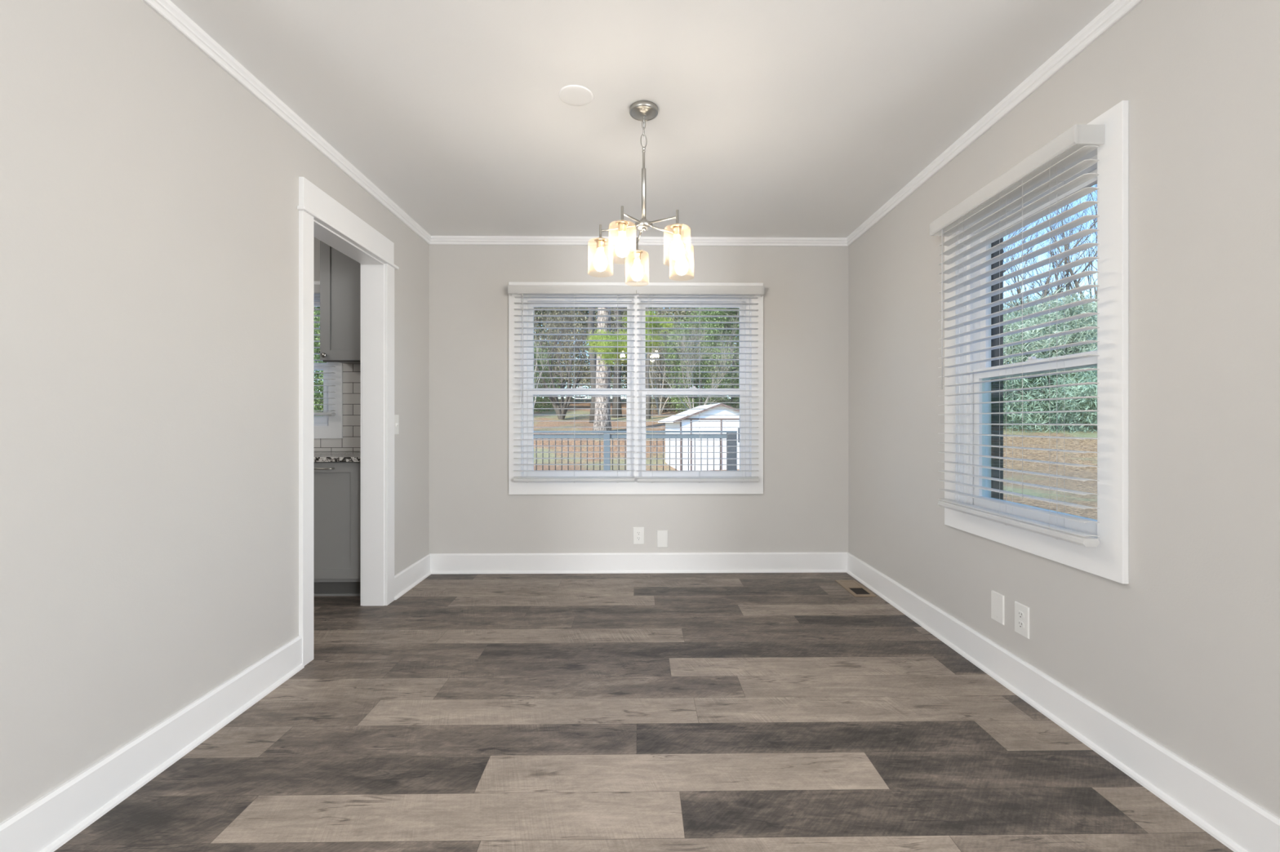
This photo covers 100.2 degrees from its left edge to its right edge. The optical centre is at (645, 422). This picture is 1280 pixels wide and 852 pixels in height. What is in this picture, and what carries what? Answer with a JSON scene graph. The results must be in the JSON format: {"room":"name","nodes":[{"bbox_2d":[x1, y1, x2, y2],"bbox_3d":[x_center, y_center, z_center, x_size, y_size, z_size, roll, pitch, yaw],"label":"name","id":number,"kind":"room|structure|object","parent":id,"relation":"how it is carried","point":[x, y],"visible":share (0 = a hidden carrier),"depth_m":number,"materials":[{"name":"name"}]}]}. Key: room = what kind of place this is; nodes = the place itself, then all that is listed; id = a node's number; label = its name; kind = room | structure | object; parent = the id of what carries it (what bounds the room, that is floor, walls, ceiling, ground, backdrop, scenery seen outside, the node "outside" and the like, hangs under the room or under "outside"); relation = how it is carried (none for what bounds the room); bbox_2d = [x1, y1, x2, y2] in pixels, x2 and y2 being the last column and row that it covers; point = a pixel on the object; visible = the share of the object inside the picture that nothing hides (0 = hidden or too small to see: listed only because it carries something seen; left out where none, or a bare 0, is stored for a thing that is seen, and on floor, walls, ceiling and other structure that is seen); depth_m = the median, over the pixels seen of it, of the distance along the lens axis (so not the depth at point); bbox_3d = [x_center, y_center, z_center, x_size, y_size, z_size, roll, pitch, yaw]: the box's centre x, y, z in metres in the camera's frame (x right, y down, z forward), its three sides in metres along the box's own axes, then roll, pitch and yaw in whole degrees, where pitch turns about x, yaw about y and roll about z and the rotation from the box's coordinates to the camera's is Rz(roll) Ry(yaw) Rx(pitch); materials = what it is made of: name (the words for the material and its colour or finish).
{"room":"empty dining room","nodes":[
{"label":"empty dining room","id":0,"kind":"room"},
{"bbox_2d":[0,0,429,822],"bbox_3d":[-1.599,-0.125,2.390,0.100,2.440,2.985,0,0,-1],"label":"wall","id":1,"kind":"structure","parent":0,"point":[149,199],"depth_m":1.63,"materials":[{"name":"beige paint"}]},
{"bbox_2d":[0,635,304,851],"bbox_3d":[-1.526,1.024,1.644,0.026,0.142,1.491,0,0,-1],"label":"baseboard","id":2,"kind":"structure","parent":1,"relation":"attached to","point":[46,824],"depth_m":1.60,"materials":[{"name":"white wood"}]},
{"bbox_2d":[141,0,431,244],"bbox_3d":[-1.537,-1.317,2.391,0.024,0.057,2.985,0,0,-1],"label":"trim","id":3,"kind":"structure","parent":1,"relation":"attached to","point":[166,10],"depth_m":2.16,"materials":[{"name":"white wood"}]},
{"bbox_2d":[298,210,394,666],"bbox_3d":[-1.546,0.072,2.841,0.019,2.045,0.902,0,0,-1],"label":"trim","id":4,"kind":"structure","parent":1,"relation":"attached to","point":[305,220],"depth_m":2.44,"materials":[{"name":"white wood"}]},
{"bbox_2d":[297,177,399,269],"bbox_3d":[-1.544,-1.030,2.834,0.022,0.134,0.888,0,0,-1],"label":"trim","id":5,"kind":"structure","parent":1,"relation":"attached to","point":[310,196],"depth_m":2.71,"materials":[{"name":"white wood"}]},
{"bbox_2d":[313,219,384,605],"bbox_3d":[-1.618,0.068,2.827,0.129,2.054,0.764,0,0,-1],"label":"door frame","id":6,"kind":"structure","parent":1,"relation":"in","point":[373,269],"depth_m":3.19,"materials":[{"name":"white wood"}]},
{"bbox_2d":[394,414,399,435],"bbox_3d":[-1.553,0.016,3.344,0.019,0.125,0.079,0,0,-1],"label":"light switch","id":7,"kind":"object","parent":1,"relation":"attached to","point":[396,416],"visible":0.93,"depth_m":3.35,"materials":[{"name":"white plastic"}]},
{"bbox_2d":[394,553,431,599],"bbox_3d":[-1.553,1.024,3.588,0.026,0.142,0.590,0,0,-1],"label":"baseboard","id":8,"kind":"structure","parent":1,"relation":"attached to","point":[408,578],"depth_m":3.55,"materials":[{"name":"white wood"}]},
{"bbox_2d":[313,236,848,553],"bbox_3d":[-1.509,-0.125,3.955,6.295,2.440,0.158,0,0,-1],"label":"wall","id":9,"kind":"structure","parent":0,"point":[802,507],"depth_m":3.90,"materials":[{"name":"beige paint"}]},
{"bbox_2d":[313,284,319,293],"bbox_3d":[-2.719,-0.940,3.805,1.030,0.062,0.082,0,0,-1],"label":"blind valance","id":10,"kind":"object","parent":9,"relation":"attached to","point":[316,287],"visible":0.02,"depth_m":3.77,"materials":[{"name":"white"}]},
{"bbox_2d":[313,297,328,426],"bbox_3d":[-2.723,-0.445,3.966,0.968,1.060,0.202,0,0,-1],"label":"window","id":11,"kind":"structure","parent":9,"relation":"in","point":[317,420],"depth_m":3.92,"materials":[{"name":"white plastic"}]},
{"bbox_2d":[313,293,335,416],"bbox_3d":[-2.719,-0.496,3.811,0.990,0.917,0.056,0,0,-1],"label":"window blind","id":12,"kind":"object","parent":11,"relation":"attached to","point":[315,414],"visible":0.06,"depth_m":3.81,"materials":[{"name":"white plastic"}]},
{"bbox_2d":[313,280,342,438],"bbox_3d":[-2.721,-0.450,3.858,1.068,1.135,0.018,0,0,-1],"label":"trim","id":13,"kind":"structure","parent":9,"relation":"attached to","point":[334,429],"depth_m":3.86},
{"bbox_2d":[320,240,360,364],"bbox_3d":[-1.924,-0.844,3.692,0.461,0.883,0.353,0,0,-1],"label":"upper cabinet","id":14,"kind":"object","parent":9,"relation":"attached to","point":[340,274],"visible":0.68,"depth_m":3.55,"materials":[{"name":"grey paint"}]},
{"bbox_2d":[521,294,633,478],"bbox_3d":[-0.485,-0.242,3.998,0.933,1.465,0.202,0,0,-1],"label":"window","id":15,"kind":"structure","parent":9,"relation":"in","point":[526,420],"depth_m":3.95,"materials":[{"name":"white plastic"}]},
{"bbox_2d":[513,293,634,483],"bbox_3d":[-0.509,-0.261,3.835,0.863,1.392,0.070,0,0,-1],"label":"window blind","id":16,"kind":"object","parent":15,"relation":"attached to","point":[600,479],"visible":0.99,"depth_m":3.83,"materials":[{"name":"white plastic"}]},
{"bbox_2d":[508,282,763,494],"bbox_3d":[-0.065,-0.246,3.894,1.848,1.538,0.020,0,0,-1],"label":"trim","id":17,"kind":"structure","parent":9,"relation":"attached to","point":[514,488],"depth_m":3.88,"materials":[{"name":"white wood"}]},
{"bbox_2d":[507,284,764,297],"bbox_3d":[-0.064,-0.943,3.842,1.822,0.060,0.083,0,0,-1],"label":"blind valance","id":18,"kind":"object","parent":9,"relation":"attached to","point":[512,289],"visible":1,"depth_m":3.80,"materials":[{"name":"white"}]},
{"bbox_2d":[633,294,639,482],"bbox_3d":[-0.067,-0.246,3.913,0.038,1.362,0.042,0,0,-1],"label":"trim","id":19,"kind":"structure","parent":9,"relation":"attached to","point":[636,375],"depth_m":3.89,"materials":[{"name":"white wood"}]},
{"bbox_2d":[429,235,847,246],"bbox_3d":[-0.040,-1.317,3.893,3.060,0.057,0.024,0,0,-1],"label":"trim","id":20,"kind":"structure","parent":9,"relation":"attached to","point":[435,240],"depth_m":3.89,"materials":[{"name":"white wood"}]},
{"bbox_2d":[429,551,848,573],"bbox_3d":[-0.040,1.024,3.892,3.060,0.142,0.026,0,0,-1],"label":"baseboard","id":21,"kind":"structure","parent":9,"relation":"attached to","point":[602,562],"depth_m":3.89,"materials":[{"name":"white wood"}]},
{"bbox_2d":[633,527,644,544],"bbox_3d":[-0.049,0.828,3.901,0.081,0.126,0.008,0,0,-1],"label":"electrical outlet","id":22,"kind":"object","parent":9,"relation":"attached to","point":[638,532],"visible":1,"depth_m":3.90,"materials":[{"name":"white plastic"}]},
{"bbox_2d":[657,530,667,547],"bbox_3d":[0.123,0.852,3.904,0.080,0.126,0.006,0,0,-1],"label":"blank wall plate","id":23,"kind":"object","parent":9,"relation":"attached to","point":[662,535],"visible":1,"depth_m":3.90,"materials":[{"name":"white plastic"}]},
{"bbox_2d":[639,295,751,478],"bbox_3d":[0.352,-0.242,4.009,0.941,1.465,0.202,0,0,-1],"label":"window","id":24,"kind":"structure","parent":9,"relation":"in","point":[746,362],"depth_m":3.96,"materials":[{"name":"white plastic"}]},
{"bbox_2d":[636,293,759,483],"bbox_3d":[0.377,-0.260,3.852,0.873,1.395,0.061,0,0,-1],"label":"window blind","id":25,"kind":"object","parent":24,"relation":"attached to","point":[699,479],"visible":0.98,"depth_m":3.84,"materials":[{"name":"white plastic"}]},
{"bbox_2d":[169,0,1115,237],"bbox_3d":[-0.450,-1.470,-0.029,8.600,0.250,8.155,0,0,-1],"label":"ceiling","id":26,"kind":"structure","parent":0,"point":[775,118],"depth_m":2.18,"materials":[{"name":"white paint"}]},
{"bbox_2d":[558,84,592,106],"bbox_3d":[-0.286,-1.343,2.204,0.140,0.004,0.140,0,0,-1],"label":"cover plate","id":27,"kind":"object","parent":26,"relation":"attached to","point":[571,95],"visible":1,"depth_m":2.20,"materials":[{"name":"white paint"}]},
{"bbox_2d":[593,100,688,280],"bbox_3d":[-0.016,-0.995,2.305,0.468,0.700,0.468,0,0,-1],"label":"chandelier","id":28,"kind":"object","parent":26,"relation":"hanging from","point":[643,111],"visible":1,"depth_m":2.29,"materials":[{"name":"silver metal"}]},
{"bbox_2d":[596,239,604,249],"bbox_3d":[-0.195,-0.771,2.324,0.036,0.034,0.036,0,0,-1],"label":"socket","id":29,"kind":"object","parent":28,"relation":"attached to","point":[600,242],"depth_m":2.31,"materials":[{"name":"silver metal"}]},
{"bbox_2d":[617,222,626,233],"bbox_3d":[-0.092,-0.771,2.126,0.036,0.034,0.036,0,0,-1],"label":"socket","id":30,"kind":"object","parent":28,"relation":"attached to","point":[622,226],"depth_m":2.11,"materials":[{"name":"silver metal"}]},
{"bbox_2d":[633,251,640,260],"bbox_3d":[-0.038,-0.771,2.483,0.036,0.034,0.036,0,0,-1],"label":"socket","id":31,"kind":"object","parent":28,"relation":"attached to","point":[637,255],"depth_m":2.47,"materials":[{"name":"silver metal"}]},
{"bbox_2d":[672,226,681,236],"bbox_3d":[0.128,-0.771,2.163,0.036,0.034,0.036,0,0,-1],"label":"socket","id":32,"kind":"object","parent":28,"relation":"attached to","point":[677,229],"depth_m":2.15,"materials":[{"name":"silver metal"}]},
{"bbox_2d":[53,572,1233,851],"bbox_3d":[-0.447,1.095,-0.213,8.300,0.001,8.246,0,0,-1],"label":"floor","id":33,"kind":"structure","parent":0,"point":[622,712],"depth_m":1.82,"materials":[{"name":"laminate"}]},
{"bbox_2d":[313,462,360,595],"bbox_3d":[-1.984,0.670,3.567,0.452,0.850,0.618,0,0,-1],"label":"base cabinet","id":34,"kind":"object","parent":33,"relation":"on","point":[336,485],"visible":0.47,"depth_m":3.30,"materials":[{"name":"grey paint"}]},
{"bbox_2d":[313,451,360,462],"bbox_3d":[-3.166,0.228,3.552,2.949,0.030,0.599,0,0,-1],"label":"countertop","id":35,"kind":"structure","parent":34,"relation":"on","point":[338,456],"depth_m":3.31,"materials":[{"name":"stone"}]},
{"bbox_2d":[835,579,876,596],"bbox_3d":[1.380,1.093,3.529,0.136,0.005,0.343,0,0,-1],"label":"floor vent","id":36,"kind":"object","parent":33,"relation":"in","point":[856,589],"visible":1,"depth_m":3.51,"materials":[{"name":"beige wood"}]},
{"bbox_2d":[848,0,1279,817],"bbox_3d":[1.585,-0.125,2.435,0.150,2.440,2.985,0,0,-1],"label":"wall","id":37,"kind":"structure","parent":0,"point":[1185,653],"depth_m":1.57,"materials":[{"name":"beige paint"}]},
{"bbox_2d":[846,0,1143,246],"bbox_3d":[1.499,-1.317,2.434,0.024,0.057,2.985,0,0,-1],"label":"trim","id":38,"kind":"structure","parent":37,"relation":"attached to","point":[1117,10],"depth_m":2.16,"materials":[{"name":"white wood"}]},
{"bbox_2d":[991,590,1004,625],"bbox_3d":[1.509,0.794,2.295,0.006,0.125,0.079,0,0,-1],"label":"blank wall plate","id":39,"kind":"object","parent":37,"relation":"attached to","point":[997,599],"visible":1,"depth_m":2.29,"materials":[{"name":"white plastic"}]},
{"bbox_2d":[929,124,1105,235],"bbox_3d":[1.443,-0.940,2.179,0.102,0.062,0.868,0,0,-1],"label":"blind valance","id":40,"kind":"object","parent":37,"relation":"attached to","point":[1077,134],"visible":0.94,"depth_m":1.97,"materials":[{"name":"white"}]},
{"bbox_2d":[1014,601,1029,639],"bbox_3d":[1.510,0.794,2.150,0.008,0.125,0.079,0,0,-1],"label":"electrical outlet","id":41,"kind":"object","parent":37,"relation":"attached to","point":[1021,611],"visible":1,"depth_m":2.14,"materials":[{"name":"white plastic"}]},
{"bbox_2d":[1017,610,1024,619],"bbox_3d":[1.508,0.774,2.150,0.003,0.028,0.034,0,0,-1],"label":"receptacle","id":42,"kind":"object","parent":41,"relation":"attached to","point":[1020,614],"depth_m":2.15,"materials":[{"name":"white plastic"}]},
{"bbox_2d":[1017,620,1024,629],"bbox_3d":[1.508,0.814,2.150,0.003,0.028,0.034,0,0,-1],"label":"receptacle","id":43,"kind":"object","parent":41,"relation":"attached to","point":[1020,624],"depth_m":2.15,"materials":[{"name":"white plastic"}]},
{"bbox_2d":[959,149,1097,538],"bbox_3d":[1.613,-0.251,2.176,0.202,1.448,0.893,0,0,-1],"label":"window","id":44,"kind":"structure","parent":37,"relation":"in","point":[1087,527],"depth_m":2.53,"materials":[{"name":"white plastic"}]},
{"bbox_2d":[937,144,1099,546],"bbox_3d":[1.437,-0.272,2.159,0.070,1.367,0.844,0,0,-1],"label":"window blind","id":45,"kind":"object","parent":44,"relation":"attached to","point":[1075,153],"visible":0.99,"depth_m":2.04,"materials":[{"name":"white plastic"}]},
{"bbox_2d":[944,100,1128,583],"bbox_3d":[1.504,-0.252,2.173,0.020,1.522,0.979,0,0,-1],"label":"trim","id":46,"kind":"structure","parent":37,"relation":"attached to","point":[1109,560],"depth_m":1.73,"materials":[{"name":"white wood"}]},
{"bbox_2d":[846,552,1279,851],"bbox_3d":[1.498,1.024,2.434,0.026,0.142,2.985,0,0,-1],"label":"baseboard","id":47,"kind":"structure","parent":37,"relation":"attached to","point":[1236,821],"depth_m":1.74,"materials":[{"name":"white wood"}]},
{"bbox_3d":[-1.662,-0.125,2.389,0.025,2.440,2.985,0,0,-1],"label":"wall","id":48,"kind":"structure","parent":0,"visible":0},
{"bbox_2d":[360,263,362,605],"bbox_3d":[-1.688,0.000,2.831,0.015,2.190,0.910,0,0,-1],"label":"trim","id":49,"kind":"structure","parent":48,"relation":"attached to","point":[361,264],"depth_m":3.19,"materials":[{"name":"white wood"}]},
{"label":"outside","id":50,"kind":"structure","parent":0,"visible":0},
{"bbox_2d":[313,396,1097,519],"bbox_3d":[14.345,-1.579,46.209,110.000,6.966,100.000,0,0,-1],"label":"ground","id":51,"kind":"structure","parent":50,"point":[1082,445],"depth_m":23.22,"materials":[{"name":"brown soil"}]},
{"bbox_2d":[313,306,324,412],"bbox_3d":[-17.326,-3.834,31.019,8.716,11.401,8.238,0,0,-23],"label":"leafy shrub","id":52,"kind":"object","parent":51,"relation":"on","point":[319,407],"visible":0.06,"depth_m":29.30,"materials":[{"name":"green plant"}]},
{"bbox_2d":[313,306,326,412],"bbox_3d":[-22.900,-5.194,33.667,9.347,12.403,9.434,0,0,11],"label":"leafy shrub","id":53,"kind":"object","parent":51,"relation":"on","point":[314,307],"visible":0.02,"depth_m":33.89,"materials":[{"name":"green plant"}]},
{"bbox_2d":[534,307,549,354],"bbox_3d":[-14.751,-10.695,57.687,10.121,18.598,9.640,0,0,-21],"label":"tree","id":54,"kind":"object","parent":51,"relation":"on","point":[537,308],"visible":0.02,"depth_m":57.06,"materials":[{"name":"green plant"}]},
{"bbox_2d":[533,307,556,407],"bbox_3d":[-7.577,-3.655,31.056,5.203,8.679,5.312,0,0,-15],"label":"bare tree","id":55,"kind":"object","parent":51,"relation":"on","point":[537,349],"visible":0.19,"depth_m":30.45,"materials":[{"name":"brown plant"}]},
{"bbox_2d":[533,337,566,412],"bbox_3d":[-10.309,-3.669,45.702,6.935,7.992,7.078,0,0,-6],"label":"leafy shrub","id":56,"kind":"object","parent":51,"relation":"on","point":[538,398],"visible":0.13,"depth_m":45.46,"materials":[{"name":"green plant"}]},
{"bbox_2d":[533,311,576,399],"bbox_3d":[-13.368,-11.899,69.809,10.212,19.126,10.565,0,0,-12],"label":"tree","id":57,"kind":"object","parent":51,"relation":"on","point":[536,312],"visible":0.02,"depth_m":69.29,"materials":[{"name":"green plant"}]},
{"bbox_2d":[533,307,578,404],"bbox_3d":[-11.437,-10.210,54.348,9.936,18.952,9.744,0,0,-21],"label":"tree","id":58,"kind":"object","parent":51,"relation":"on","point":[542,313],"visible":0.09,"depth_m":53.65,"materials":[{"name":"green plant"}]},
{"bbox_2d":[533,307,596,402],"bbox_3d":[-8.407,-11.418,57.773,9.316,20.052,8.911,0,0,-9],"label":"tree","id":59,"kind":"object","parent":51,"relation":"on","point":[571,385],"visible":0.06,"depth_m":56.56,"materials":[{"name":"green plant"}]},
{"bbox_2d":[533,307,597,419],"bbox_3d":[-6.046,-5.143,37.420,7.476,10.262,8.765,0,0,-38],"label":"bare tree","id":60,"kind":"object","parent":51,"relation":"on","point":[558,411],"visible":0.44,"depth_m":37.39,"materials":[{"name":"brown plant"}]},
{"bbox_2d":[542,307,626,408],"bbox_3d":[-4.910,-9.663,51.875,10.235,17.192,10.795,0,0,22],"label":"tree","id":61,"kind":"object","parent":51,"relation":"on","point":[578,331],"visible":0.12,"depth_m":50.59,"materials":[{"name":"green plant"}]},
{"bbox_2d":[563,307,611,399],"bbox_3d":[-6.961,-12.294,72.208,9.445,19.873,9.241,0,0,2],"label":"tree","id":62,"kind":"object","parent":51,"relation":"on","point":[584,308],"visible":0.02,"depth_m":71.47,"materials":[{"name":"green plant"}]},
{"bbox_2d":[574,307,626,423],"bbox_3d":[-3.890,-7.060,36.052,5.267,14.628,4.318,0,0,-38],"label":"trunk","id":63,"kind":"object","parent":51,"relation":"on","point":[591,313],"visible":0.16,"depth_m":35.75,"materials":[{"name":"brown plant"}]},
{"bbox_2d":[610,307,626,417],"bbox_3d":[-1.818,-7.813,40.277,4.247,15.292,5.378,0,0,-23],"label":"trunk","id":64,"kind":"object","parent":51,"relation":"on","point":[620,325],"visible":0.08,"depth_m":39.74,"materials":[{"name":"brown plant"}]},
{"bbox_2d":[587,307,668,402],"bbox_3d":[-1.875,-10.662,56.945,9.598,18.052,9.782,0,0,-25],"label":"tree","id":65,"kind":"object","parent":51,"relation":"on","point":[624,367],"visible":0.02,"depth_m":56.73,"materials":[{"name":"green plant"}]},
{"bbox_2d":[582,307,679,433],"bbox_3d":[-1.871,-5.725,26.834,4.668,13.215,6.522,0,0,-43],"label":"pine tree","id":66,"kind":"object","parent":51,"relation":"on","point":[599,420],"visible":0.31,"depth_m":26.80,"materials":[{"name":"green plant"}]},
{"bbox_2d":[645,307,668,419],"bbox_3d":[0.143,-7.360,38.179,4.886,14.656,4.854,0,0,-17],"label":"trunk","id":67,"kind":"object","parent":51,"relation":"on","point":[647,386],"visible":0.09,"depth_m":37.86,"materials":[{"name":"brown plant"}]},
{"bbox_2d":[621,307,693,404],"bbox_3d":[1.045,-12.414,54.431,9.978,21.969,9.785,0,0,6],"label":"tree","id":68,"kind":"object","parent":51,"relation":"on","point":[648,308],"visible":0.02,"depth_m":53.27,"materials":[{"name":"green plant"}]},
{"bbox_2d":[648,326,695,412],"bbox_3d":[1.628,-4.241,45.806,5.828,8.485,5.622,0,0,-5],"label":"leafy shrub","id":69,"kind":"object","parent":51,"relation":"on","point":[664,399],"visible":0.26,"depth_m":44.96,"materials":[{"name":"green plant"}]},
{"bbox_2d":[622,307,738,408],"bbox_3d":[3.155,-4.252,36.360,8.469,8.800,8.696,0,0,-34],"label":"bare tree","id":70,"kind":"object","parent":51,"relation":"on","point":[693,331],"visible":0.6,"depth_m":35.86,"materials":[{"name":"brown plant"}]},
{"bbox_2d":[645,307,721,414],"bbox_3d":[2.598,-5.557,42.360,8.077,10.295,7.112,0,0,40],"label":"bare tree","id":71,"kind":"object","parent":51,"relation":"on","point":[660,411],"visible":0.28,"depth_m":41.97,"materials":[{"name":"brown plant"}]},
{"bbox_2d":[651,307,737,406],"bbox_3d":[4.870,-10.975,50.108,9.833,20.921,9.995,0,0,-17],"label":"tree","id":72,"kind":"object","parent":51,"relation":"on","point":[668,312],"visible":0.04,"depth_m":49.20,"materials":[{"name":"green plant"}]},
{"bbox_2d":[657,307,737,413],"bbox_3d":[4.028,-4.660,39.818,6.817,11.278,6.152,0,0,39],"label":"tree","id":73,"kind":"object","parent":51,"relation":"on","point":[705,313],"visible":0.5,"depth_m":39.33,"materials":[{"name":"green plant"}]},
{"bbox_2d":[657,403,739,471],"bbox_3d":[2.664,0.605,22.255,3.750,2.680,3.460,0,0,-8],"label":"storage shed","id":74,"kind":"object","parent":51,"relation":"on","point":[719,406],"visible":0.37,"depth_m":20.71,"materials":[{"name":"white metal"}]},
{"bbox_2d":[684,312,739,404],"bbox_3d":[7.367,-10.920,54.395,9.427,20.644,9.572,0,0,-13],"label":"tree","id":75,"kind":"object","parent":51,"relation":"on","point":[734,313],"visible":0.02,"depth_m":53.01,"materials":[{"name":"green plant"}]},
{"bbox_2d":[695,307,739,408],"bbox_3d":[6.819,-5.870,41.681,6.765,12.903,6.972,0,0,40],"label":"tree","id":76,"kind":"object","parent":51,"relation":"on","point":[727,326],"visible":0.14,"depth_m":40.95,"materials":[{"name":"green plant"}]},
{"bbox_2d":[722,307,738,398],"bbox_3d":[11.062,-10.688,56.562,10.655,21.251,10.364,0,0,-43],"label":"tree","id":77,"kind":"object","parent":51,"relation":"on","point":[734,308],"visible":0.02,"depth_m":53.90,"materials":[{"name":"green plant"}]},
{"bbox_2d":[1003,286,1058,403],"bbox_3d":[28.762,-4.789,40.890,11.613,11.887,11.991,0,0,-19],"label":"bush","id":78,"kind":"object","parent":51,"relation":"on","point":[1015,313],"visible":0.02,"depth_m":40.29,"materials":[{"name":"green plant"}]},
{"bbox_2d":[1003,202,1088,274],"bbox_3d":[19.874,-8.921,30.832,10.810,18.511,7.666,0,0,36],"label":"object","id":79,"kind":"object","parent":51,"relation":"on","point":[1029,224],"visible":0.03,"depth_m":29.09,"materials":[{"name":"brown plant"}]},
{"bbox_2d":[1003,273,1097,433],"bbox_3d":[20.902,-2.896,27.861,10.753,9.963,9.358,0,0,24],"label":"bush","id":80,"kind":"object","parent":51,"relation":"on","point":[1085,335],"visible":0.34,"depth_m":26.30,"materials":[{"name":"green plant"}]},
{"bbox_2d":[1003,186,1097,411],"bbox_3d":[28.396,-10.908,34.712,9.570,21.246,13.655,0,0,-42],"label":"bare tree","id":81,"kind":"object","parent":51,"relation":"on","point":[1045,292],"visible":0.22,"depth_m":34.74,"materials":[{"name":"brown plant"}]},
{"bbox_2d":[1003,193,1097,314],"bbox_3d":[25.271,-11.047,35.816,12.225,21.231,8.762,0,0,-43],"label":"bare tree","id":82,"kind":"object","parent":51,"relation":"on","point":[1077,285],"visible":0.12,"depth_m":35.37,"materials":[{"name":"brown plant"}]},
{"bbox_2d":[1003,309,1097,426],"bbox_3d":[24.974,-2.445,29.244,9.927,8.882,10.079,0,0,-12],"label":"bush","id":83,"kind":"object","parent":51,"relation":"on","point":[1060,375],"visible":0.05,"depth_m":28.63,"materials":[{"name":"green plant"}]},
{"bbox_2d":[1007,184,1097,305],"bbox_3d":[31.914,-10.546,39.521,7.139,19.210,11.020,0,0,-10],"label":"bare tree","id":84,"kind":"object","parent":51,"relation":"on","point":[1068,286],"visible":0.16,"depth_m":39.61,"materials":[{"name":"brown plant"}]},
{"bbox_2d":[1023,183,1097,419],"bbox_3d":[26.300,-7.369,29.574,8.105,14.739,8.573,0,0,13],"label":"bare tree","id":85,"kind":"object","parent":51,"relation":"on","point":[1095,242],"visible":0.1,"depth_m":29.76,"materials":[{"name":"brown plant"}]},
{"bbox_2d":[1031,185,1097,284],"bbox_3d":[34.442,-12.601,37.825,11.828,23.200,13.170,0,0,-29],"label":"bare tree","id":86,"kind":"object","parent":51,"relation":"on","point":[1094,185],"visible":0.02,"depth_m":38.42,"materials":[{"name":"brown plant"}]},
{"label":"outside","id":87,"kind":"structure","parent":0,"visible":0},
{"bbox_3d":[-1.808,1.255,6.882,6.980,0.120,5.685,0,0,-1],"label":"deck","id":88,"kind":"object","parent":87,"visible":0},
{"bbox_2d":[533,431,737,471],"bbox_3d":[-1.842,0.675,9.655,6.990,1.040,0.160,0,0,-1],"label":"deck railing","id":89,"kind":"object","parent":88,"relation":"on","point":[729,437],"visible":0.28,"depth_m":9.65,"materials":[{"name":"blue paint"}]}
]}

